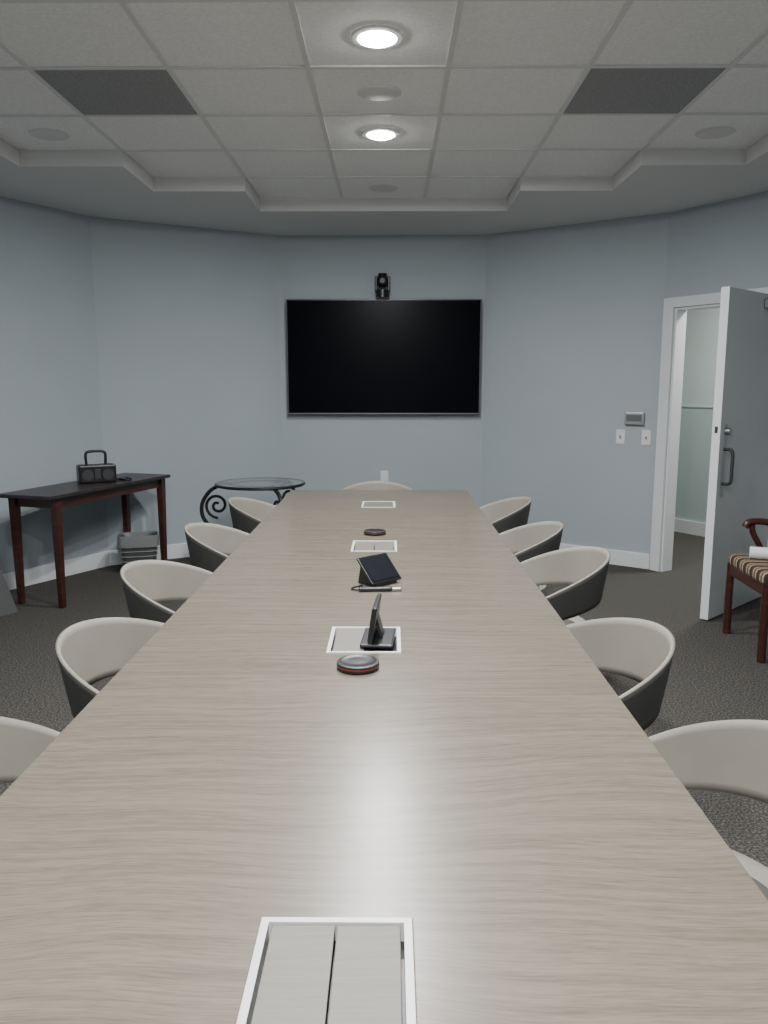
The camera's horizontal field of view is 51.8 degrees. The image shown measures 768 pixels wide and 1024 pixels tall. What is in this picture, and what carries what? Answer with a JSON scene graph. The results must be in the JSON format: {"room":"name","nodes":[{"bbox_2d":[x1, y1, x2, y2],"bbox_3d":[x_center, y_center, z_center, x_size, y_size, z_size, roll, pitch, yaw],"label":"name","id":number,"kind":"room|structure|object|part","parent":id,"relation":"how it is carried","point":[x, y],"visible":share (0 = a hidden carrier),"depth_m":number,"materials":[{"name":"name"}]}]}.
{"room":"conference room","nodes":[
{"label":"conference room","id":0,"kind":"room"},
{"bbox_2d":[0,196,108,573],"bbox_3d":[-2.652,-0.893,5.662,0.120,2.880,1.484,5,10,29],"label":"wall","id":1,"kind":"structure","parent":0,"point":[50,408],"depth_m":5.82,"materials":[{"name":"paint"}]},
{"bbox_2d":[3,551,109,589],"bbox_3d":[-2.596,0.474,5.840,0.016,0.125,1.431,5,10,29],"label":"baseboard","id":2,"kind":"structure","parent":1,"relation":"attached to","point":[47,572],"depth_m":6.08,"materials":[{"name":"white wood"}]},
{"bbox_2d":[90,217,281,549],"bbox_3d":[-1.615,-1.054,6.673,1.598,2.880,0.120,-5,10,-30],"label":"wall","id":3,"kind":"structure","parent":0,"point":[187,318],"depth_m":6.57,"materials":[{"name":"paint"}]},
{"bbox_2d":[109,543,189,565],"bbox_3d":[-1.581,0.316,6.831,1.531,0.125,0.016,-5,10,-30],"label":"baseboard","id":4,"kind":"structure","parent":3,"relation":"attached to","point":[180,550],"depth_m":6.69,"materials":[{"name":"white wood"}]},
{"bbox_2d":[277,235,485,506],"bbox_3d":[-0.019,-1.115,7.053,1.871,2.880,0.120,0,9,0],"label":"wall","id":5,"kind":"structure","parent":0,"point":[326,452],"depth_m":7.03,"materials":[{"name":"paint"}]},
{"bbox_2d":[375,273,389,298],"bbox_3d":[-0.013,-1.938,6.785,0.132,0.210,0.150,0,9,0],"label":"camera","id":6,"kind":"object","parent":5,"relation":"attached to","point":[382,280],"visible":0.98,"depth_m":6.73,"materials":[{"name":"black plastic"}]},
{"bbox_2d":[286,299,481,414],"bbox_3d":[-0.002,-1.351,6.915,1.690,0.990,0.078,0,9,0],"label":"wall-mounted television","id":7,"kind":"object","parent":5,"relation":"attached to","point":[345,356],"visible":1,"depth_m":6.88,"materials":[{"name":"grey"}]},
{"bbox_2d":[380,471,387,480],"bbox_3d":[0.003,-0.314,7.115,0.070,0.114,0.009,0,9,0],"label":"wall outlet","id":8,"kind":"object","parent":5,"relation":"attached to","point":[383,474],"visible":0.86,"depth_m":7.11,"materials":[{"name":"white plastic"}]},
{"bbox_2d":[0,0,767,234],"bbox_3d":[-0.057,-1.717,2.005,6.850,0.200,10.100,0,9,0],"label":"ceiling","id":9,"kind":"structure","parent":0,"point":[102,184],"depth_m":4.22,"materials":[{"name":"tile"}]},
{"bbox_2d":[28,128,68,140],"bbox_3d":[-1.847,-2.076,4.353,0.210,0.008,0.210,0,9,0],"label":"ceiling speaker","id":10,"kind":"object","parent":9,"relation":"in","point":[41,133],"depth_m":4.33},
{"bbox_2d":[34,70,196,114],"bbox_3d":[-1.242,-1.981,3.740,0.580,0.003,0.580,0,9,0],"label":"panel","id":11,"kind":"object","parent":9,"relation":"attached to","point":[92,92],"visible":1,"depth_m":3.72,"materials":[{"name":"grey metal"}]},
{"bbox_2d":[351,24,403,48],"bbox_3d":[-0.027,-1.871,3.135,0.210,0.029,0.210,0,9,0],"label":"recessed light","id":12,"kind":"object","parent":9,"relation":"in","point":[376,36],"visible":1,"depth_m":3.10,"materials":[{"name":"white plastic"}]},
{"bbox_2d":[359,30,395,47],"bbox_3d":[-0.027,-1.869,3.135,0.146,0.024,0.146,0,9,0],"label":"diffuser","id":13,"kind":"object","parent":12,"relation":"attached to","point":[367,38],"depth_m":3.11,"materials":[{"name":"white plastic"}]},
{"bbox_2d":[357,84,400,100],"bbox_3d":[-0.022,-1.978,3.735,0.210,0.008,0.210,0,9,0],"label":"ceiling speaker","id":14,"kind":"object","parent":9,"relation":"in","point":[379,92],"depth_m":3.71},
{"bbox_2d":[362,127,399,140],"bbox_3d":[-0.017,-2.063,4.335,0.210,0.029,0.210,0,9,0],"label":"recessed light","id":15,"kind":"object","parent":9,"relation":"in","point":[376,133],"visible":1,"depth_m":4.29,"materials":[{"name":"white plastic"}]},
{"bbox_2d":[368,131,393,140],"bbox_3d":[-0.017,-2.060,4.335,0.146,0.024,0.146,0,9,0],"label":"diffuser","id":16,"kind":"object","parent":15,"relation":"attached to","point":[372,135],"depth_m":4.31,"materials":[{"name":"white plastic"}]},
{"bbox_2d":[368,184,397,191],"bbox_3d":[-0.007,-2.265,5.538,0.210,0.008,0.210,0,9,0],"label":"ceiling speaker","id":17,"kind":"object","parent":9,"relation":"in","point":[376,188],"depth_m":5.51},
{"bbox_2d":[0,0,767,198],"bbox_3d":[-0.037,-1.691,1.923,5.490,0.008,7.930,0,9,0],"label":"grid","id":18,"kind":"object","parent":9,"relation":"attached to","point":[458,12],"depth_m":3.73,"materials":[{"name":"white metal"}]},
{"bbox_2d":[564,68,724,112],"bbox_3d":[1.198,-1.978,3.720,0.580,0.003,0.580,0,9,0],"label":"panel","id":19,"kind":"object","parent":9,"relation":"attached to","point":[603,90],"visible":1,"depth_m":3.70,"materials":[{"name":"grey metal"}]},
{"bbox_2d":[695,126,735,138],"bbox_3d":[1.813,-2.072,4.323,0.210,0.008,0.210,0,9,0],"label":"ceiling speaker","id":20,"kind":"object","parent":9,"relation":"in","point":[723,131],"depth_m":4.29},
{"bbox_2d":[0,531,767,867],"bbox_3d":[1.278,0.923,3.580,10.500,0.050,13.200,0,9,0],"label":"floor","id":21,"kind":"structure","parent":0,"point":[714,675],"depth_m":4.37,"materials":[{"name":"carpet"}]},
{"bbox_2d":[0,568,17,616],"bbox_3d":[-2.658,0.247,5.058,0.470,0.820,0.300,5,10,29],"label":"board","id":22,"kind":"object","parent":21,"relation":"on","point":[7,605],"visible":1,"depth_m":5.11,"materials":[{"name":"grey"}]},
{"bbox_2d":[0,716,60,782],"bbox_3d":[-0.729,0.822,1.555,0.604,0.785,0.602,-7,11,-36],"label":"armchair","id":23,"kind":"object","parent":21,"relation":"on","point":[21,742],"visible":0.05,"depth_m":1.78,"materials":[{"name":"beige leather"},{"name":"black plastic"}]},
{"bbox_2d":[0,473,169,607],"bbox_3d":[-2.100,0.168,5.739,0.425,0.760,1.346,3,10,18],"label":"console table","id":24,"kind":"object","parent":21,"relation":"on","point":[54,497],"visible":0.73,"depth_m":5.29,"materials":[{"name":"brown wood"}]},
{"bbox_3d":[-2.447,0.254,5.279,0.054,0.735,0.054,3,10,18],"label":"leg","id":25,"kind":"part","parent":24,"relation":"part of","materials":[{"name":"brown wood"}]},
{"bbox_3d":[-2.128,0.271,5.175,0.054,0.735,0.054,3,10,18],"label":"leg","id":26,"kind":"part","parent":24,"relation":"part of","materials":[{"name":"brown wood"}]},
{"bbox_2d":[76,450,131,483],"bbox_3d":[-2.030,-0.337,5.743,0.380,0.235,0.126,-5,10,-29],"label":"radio","id":27,"kind":"object","parent":24,"relation":"on","point":[86,473],"visible":1,"depth_m":5.68,"materials":[{"name":"black plastic"}]},
{"bbox_3d":[-2.083,-0.392,5.707,0.156,0.115,0.020,-5,10,-29],"label":"handle","id":28,"kind":"part","parent":27,"relation":"part of","materials":[{"name":"black plastic"}]},
{"bbox_3d":[-2.077,0.079,6.382,0.054,0.735,0.054,3,10,18],"label":"leg","id":29,"kind":"part","parent":24,"relation":"part of","materials":[{"name":"brown wood"}]},
{"bbox_3d":[-1.759,0.095,6.278,0.054,0.735,0.054,3,10,18],"label":"leg","id":30,"kind":"part","parent":24,"relation":"part of","materials":[{"name":"brown wood"}]},
{"bbox_2d":[55,617,164,717],"bbox_3d":[-0.583,0.712,2.244,0.604,0.785,0.602,7,11,36],"label":"armchair","id":31,"kind":"object","parent":21,"relation":"on","point":[91,651],"visible":0.15,"depth_m":2.30,"materials":[{"name":"beige leather"},{"name":"black plastic"}]},
{"bbox_2d":[117,531,158,565],"bbox_3d":[-1.935,0.321,6.245,0.312,0.300,0.222,-2,9,-14],"label":"waste bin","id":32,"kind":"object","parent":21,"relation":"on","point":[134,546],"visible":0.76,"depth_m":6.15,"materials":[{"name":"grey"}]},
{"bbox_2d":[120,560,212,622],"bbox_3d":[-0.676,0.586,3.035,0.604,0.785,0.602,6,11,34],"label":"armchair","id":33,"kind":"object","parent":21,"relation":"on","point":[147,584],"visible":0.2,"depth_m":3.12,"materials":[{"name":"beige leather"},{"name":"black plastic"}]},
{"bbox_2d":[184,523,248,571],"bbox_3d":[-0.659,0.449,3.895,0.604,0.785,0.602,-6,11,-35],"label":"armchair","id":34,"kind":"object","parent":21,"relation":"on","point":[209,545],"visible":0.13,"depth_m":3.95,"materials":[{"name":"grey"}]},
{"bbox_2d":[228,497,275,533],"bbox_3d":[-0.627,0.305,4.794,0.604,0.785,0.602,-6,11,-33],"label":"armchair","id":35,"kind":"object","parent":21,"relation":"on","point":[247,514],"visible":0.11,"depth_m":4.81,"materials":[{"name":"grey"}]},
{"bbox_2d":[200,477,304,522],"bbox_3d":[-0.999,0.135,6.066,0.808,0.717,0.807,-2,9,-11],"label":"glass side table","id":36,"kind":"object","parent":21,"relation":"on","point":[274,484],"visible":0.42,"depth_m":6.05,"materials":[{"name":"black"}]},
{"bbox_3d":[-0.951,-0.222,6.069,0.684,0.012,0.684,-2,9,-11],"label":"glass","id":37,"kind":"part","parent":36,"relation":"part of","materials":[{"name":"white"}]},
{"bbox_2d":[342,481,412,489],"bbox_3d":[-0.047,0.212,5.381,0.602,0.785,0.604,6,11,34],"label":"armchair","id":38,"kind":"object","parent":21,"relation":"on","point":[369,485],"visible":0.05,"depth_m":5.59,"materials":[{"name":"grey fabric"}]},
{"bbox_2d":[0,490,767,1023],"bbox_3d":[-0.054,0.615,2.995,1.215,0.742,5.120,0,9,0],"label":"conference table","id":39,"kind":"object","parent":21,"relation":"on","point":[240,826],"visible":0.95,"depth_m":1.30,"materials":[{"name":"laminate"}]},
{"bbox_3d":[-0.065,0.581,0.954,0.202,0.032,0.231,0,9,0],"label":"frame","id":40,"kind":"part","parent":39,"relation":"part of","materials":[{"name":"white plastic"}]},
{"bbox_2d":[337,654,378,674],"bbox_3d":[-0.066,0.387,2.013,0.109,0.020,0.109,0,9,0],"label":"puck","id":41,"kind":"object","parent":39,"relation":"on","point":[355,664],"visible":1,"depth_m":1.99,"materials":[{"name":"black plastic"}]},
{"bbox_3d":[-0.054,0.376,2.243,0.202,0.032,0.230,0,9,0],"label":"frame","id":42,"kind":"part","parent":39,"relation":"part of","materials":[{"name":"white plastic"}]},
{"bbox_2d":[326,941,405,1023],"bbox_3d":[-0.065,0.596,0.957,0.181,0.006,0.212,0,9,0],"label":"hatch","id":43,"kind":"object","parent":39,"relation":"on","point":[402,942],"depth_m":0.99,"materials":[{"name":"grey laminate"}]},
{"bbox_3d":[-0.043,0.167,3.551,0.202,0.032,0.240,0,9,0],"label":"frame","id":44,"kind":"part","parent":39,"relation":"part of","materials":[{"name":"white plastic"}]},
{"bbox_2d":[364,528,385,535],"bbox_3d":[-0.044,0.097,3.833,0.109,0.020,0.109,0,9,0],"label":"puck","id":45,"kind":"object","parent":39,"relation":"on","point":[374,531],"visible":1,"depth_m":3.80,"materials":[{"name":"black plastic"}]},
{"bbox_2d":[351,585,401,591],"bbox_3d":[-0.029,0.265,2.796,0.178,0.014,0.083,-1,9,-3],"label":"pen","id":46,"kind":"object","parent":39,"relation":"on","point":[383,588],"visible":1,"depth_m":2.76,"materials":[{"name":"black plastic"}]},
{"bbox_2d":[360,593,395,647],"bbox_3d":[-0.015,0.304,2.228,0.090,0.112,0.165,1,9,4],"label":"controller","id":47,"kind":"object","parent":39,"relation":"on","point":[375,635],"visible":1,"depth_m":2.19,"materials":[{"name":"black plastic"}]},
{"bbox_3d":[-0.033,0.299,2.231,0.002,0.092,0.148,9,10,3],"label":"screen glass","id":48,"kind":"part","parent":47,"relation":"part of","materials":[{"name":"black glass"}]},
{"bbox_3d":[-0.033,-0.032,4.800,0.202,0.032,0.250,0,9,0],"label":"frame","id":49,"kind":"part","parent":39,"relation":"part of","materials":[{"name":"white plastic"}]},
{"bbox_2d":[356,553,400,586],"bbox_3d":[-0.022,0.210,2.876,0.141,0.097,0.102,-8,12,-41],"label":"controller","id":50,"kind":"object","parent":39,"relation":"on","point":[376,570],"visible":0.98,"depth_m":2.86,"materials":[{"name":"black plastic"}]},
{"bbox_2d":[364,637,396,650],"bbox_3d":[-0.054,0.390,2.245,0.181,0.006,0.211,0,9,0],"label":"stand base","id":51,"kind":"object","parent":39,"relation":"on","point":[394,648],"depth_m":2.19,"materials":[{"name":"plastic"}]},
{"bbox_2d":[480,496,531,533],"bbox_3d":[0.584,0.301,4.823,0.604,0.785,0.602,6,11,34],"label":"armchair","id":52,"kind":"object","parent":21,"relation":"on","point":[504,515],"visible":0.13,"depth_m":4.86,"materials":[{"name":"grey"}]},
{"bbox_2d":[500,521,563,591],"bbox_3d":[0.576,0.439,3.954,0.604,0.785,0.602,-5,10,-29],"label":"armchair","id":53,"kind":"object","parent":21,"relation":"on","point":[528,541],"visible":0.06,"depth_m":4.05,"materials":[{"name":"cream leather upholstery"},{"name":"dark grey plastic shell"}]},
{"bbox_2d":[521,546,610,624],"bbox_3d":[0.616,0.543,3.302,0.604,0.785,0.602,6,11,34],"label":"armchair","id":54,"kind":"object","parent":21,"relation":"on","point":[584,568],"visible":0.23,"depth_m":3.34,"materials":[{"name":"cream leather upholstery"},{"name":"dark grey plastic shell"}]},
{"bbox_2d":[566,618,674,730],"bbox_3d":[0.485,0.712,2.246,0.604,0.785,0.602,-6,11,-35],"label":"armchair","id":55,"kind":"object","parent":21,"relation":"on","point":[641,651],"visible":0.16,"depth_m":2.30,"materials":[{"name":"cream leather upholstery"},{"name":"dark grey plastic shell"}]},
{"bbox_2d":[648,719,767,899],"bbox_3d":[0.576,0.827,1.525,0.604,0.785,0.602,7,11,36],"label":"armchair","id":56,"kind":"object","parent":21,"relation":"on","point":[726,756],"visible":0.05,"depth_m":1.71,"materials":[{"name":"cream leather upholstery"},{"name":"dark grey plastic shell"}]},
{"bbox_2d":[722,518,767,662],"bbox_3d":[2.334,0.275,4.352,0.675,0.996,0.582,1,9,3],"label":"striped armchair","id":57,"kind":"object","parent":21,"relation":"on","point":[753,573],"visible":0.94,"depth_m":4.40,"materials":[{"name":"brown wood"}]},
{"bbox_3d":[2.034,0.507,4.661,0.044,0.430,0.044,1,9,3],"label":"leg","id":58,"kind":"part","parent":57,"relation":"part of","materials":[{"name":"brown wood"}]},
{"bbox_3d":[2.262,0.371,4.372,0.515,0.070,0.520,1,9,3],"label":"seat rail","id":59,"kind":"part","parent":57,"relation":"part of","materials":[{"name":"brown wood"}]},
{"bbox_2d":[729,554,767,583],"bbox_3d":[2.255,0.319,4.364,0.510,0.075,0.530,1,9,3],"label":"seat cushion","id":60,"kind":"object","parent":57,"relation":"on","point":[755,571],"depth_m":4.37,"materials":[{"name":"fabric"}]},
{"bbox_3d":[2.324,0.062,4.576,0.474,0.082,0.056,2,9,10],"label":"arm","id":61,"kind":"part","parent":57,"relation":"part of","materials":[{"name":"brown wood"}]},
{"bbox_3d":[2.178,0.199,4.620,0.098,0.253,0.038,2,9,10],"label":"arm post","id":62,"kind":"part","parent":57,"relation":"part of","materials":[{"name":"brown wood"}]},
{"bbox_2d":[749,546,767,559],"bbox_3d":[2.225,0.238,4.404,0.340,0.068,0.068,4,10,22],"label":"paper roll","id":63,"kind":"object","parent":57,"relation":"on","point":[754,552],"visible":1,"depth_m":4.43,"materials":[{"name":"white paper"}]},
{"bbox_3d":[2.004,0.586,4.168,0.044,0.430,0.044,1,9,3],"label":"leg","id":64,"kind":"part","parent":57,"relation":"part of","materials":[{"name":"brown wood"}]},
{"bbox_2d":[481,213,668,553],"bbox_3d":[1.533,-1.042,6.599,1.598,2.880,0.120,6,11,35],"label":"wall","id":65,"kind":"structure","parent":0,"point":[573,325],"depth_m":6.49,"materials":[{"name":"paint"}]},
{"bbox_2d":[559,543,649,568],"bbox_3d":[1.500,0.328,6.757,1.535,0.125,0.016,6,11,35],"label":"baseboard","id":66,"kind":"structure","parent":65,"relation":"attached to","point":[618,557],"depth_m":6.42,"materials":[{"name":"white wood"}]},
{"bbox_2d":[616,429,624,443],"bbox_3d":[1.892,-0.604,6.325,0.072,0.116,0.018,6,11,35],"label":"light switch","id":67,"kind":"object","parent":65,"relation":"attached to","point":[620,433],"visible":1,"depth_m":6.33,"materials":[{"name":"white plastic"}]},
{"bbox_2d":[625,412,644,424],"bbox_3d":[1.977,-0.736,6.234,0.150,0.100,0.032,6,11,35],"label":"wall thermostat","id":68,"kind":"object","parent":65,"relation":"attached to","point":[631,418],"visible":1,"depth_m":6.22,"materials":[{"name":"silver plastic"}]},
{"bbox_2d":[641,430,650,444],"bbox_3d":[2.059,-0.585,6.208,0.072,0.116,0.018,6,11,35],"label":"light switch","id":69,"kind":"object","parent":65,"relation":"attached to","point":[646,434],"visible":1,"depth_m":6.21,"materials":[{"name":"white plastic"}]},
{"bbox_2d":[649,287,767,571],"bbox_3d":[2.469,-0.512,5.737,0.140,2.105,1.080,-6,11,-32],"label":"door frame","id":70,"kind":"structure","parent":65,"relation":"attached to","point":[678,325],"depth_m":6.08,"materials":[{"name":"white wood"}]},
{"bbox_2d":[708,287,767,619],"bbox_3d":[2.312,-0.369,5.069,0.858,2.008,0.050,-8,12,-43],"label":"leaf","id":71,"kind":"object","parent":70,"relation":"attached to","point":[745,389],"visible":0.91,"depth_m":4.96,"materials":[{"name":"white wood"}]},
{"bbox_2d":[700,287,729,619],"bbox_3d":[1.998,-0.322,4.777,0.004,2.008,0.050,-8,12,-43],"label":"door edge","id":72,"kind":"object","parent":71,"relation":"attached to","point":[725,291],"visible":1,"depth_m":4.77,"materials":[{"name":"white wood"}]},
{"bbox_2d":[719,424,727,496],"bbox_3d":[2.066,-0.311,4.806,0.052,0.440,0.004,-8,12,-42],"label":"plate","id":73,"kind":"object","parent":71,"relation":"attached to","point":[723,462],"visible":1,"depth_m":4.80,"materials":[{"name":"silver metal"}]},
{"bbox_2d":[721,286,767,485],"bbox_3d":[2.358,-0.779,4.958,0.872,1.178,0.178,-8,12,-43],"label":"hardware piece","id":74,"kind":"object","parent":71,"relation":"attached to","point":[728,431],"depth_m":4.77,"materials":[{"name":"grey metal"}]},
{"bbox_3d":[2.088,-0.273,4.788,0.020,0.231,0.062,-8,12,-43],"label":"pull handle","id":75,"kind":"part","parent":74,"relation":"part of","materials":[{"name":"grey metal"}]},
{"bbox_3d":[2.078,-0.486,4.766,0.044,0.044,0.030,-8,12,-43],"label":"lock knob","id":76,"kind":"part","parent":74,"relation":"part of","materials":[{"name":"silver metal"}]},
{"bbox_2d":[675,308,719,522],"bbox_3d":[3.735,-0.912,6.672,0.105,2.600,5.200,-6,11,-32],"label":"wall","id":77,"kind":"structure","parent":0,"point":[695,437],"depth_m":7.67,"materials":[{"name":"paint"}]},
{"bbox_2d":[681,406,713,407],"bbox_3d":[3.689,-0.858,6.652,0.012,0.012,5.200,-6,11,-32],"label":"rail","id":78,"kind":"object","parent":77,"relation":"attached to","point":[681,406],"visible":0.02,"depth_m":7.64,"materials":[{"name":"grey paint"}]},
{"bbox_2d":[674,518,767,547],"bbox_3d":[3.683,0.313,6.834,0.022,0.130,5.200,-6,11,-32],"label":"baseboard","id":79,"kind":"structure","parent":77,"relation":"attached to","point":[680,525],"depth_m":7.82,"materials":[{"name":"white wood"}]},
{"bbox_2d":[660,191,767,567],"bbox_3d":[2.553,-0.877,5.565,0.120,2.880,1.460,-6,11,-32],"label":"wall","id":80,"kind":"structure","parent":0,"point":[711,247],"depth_m":5.59,"materials":[{"name":"paint"}]}
]}

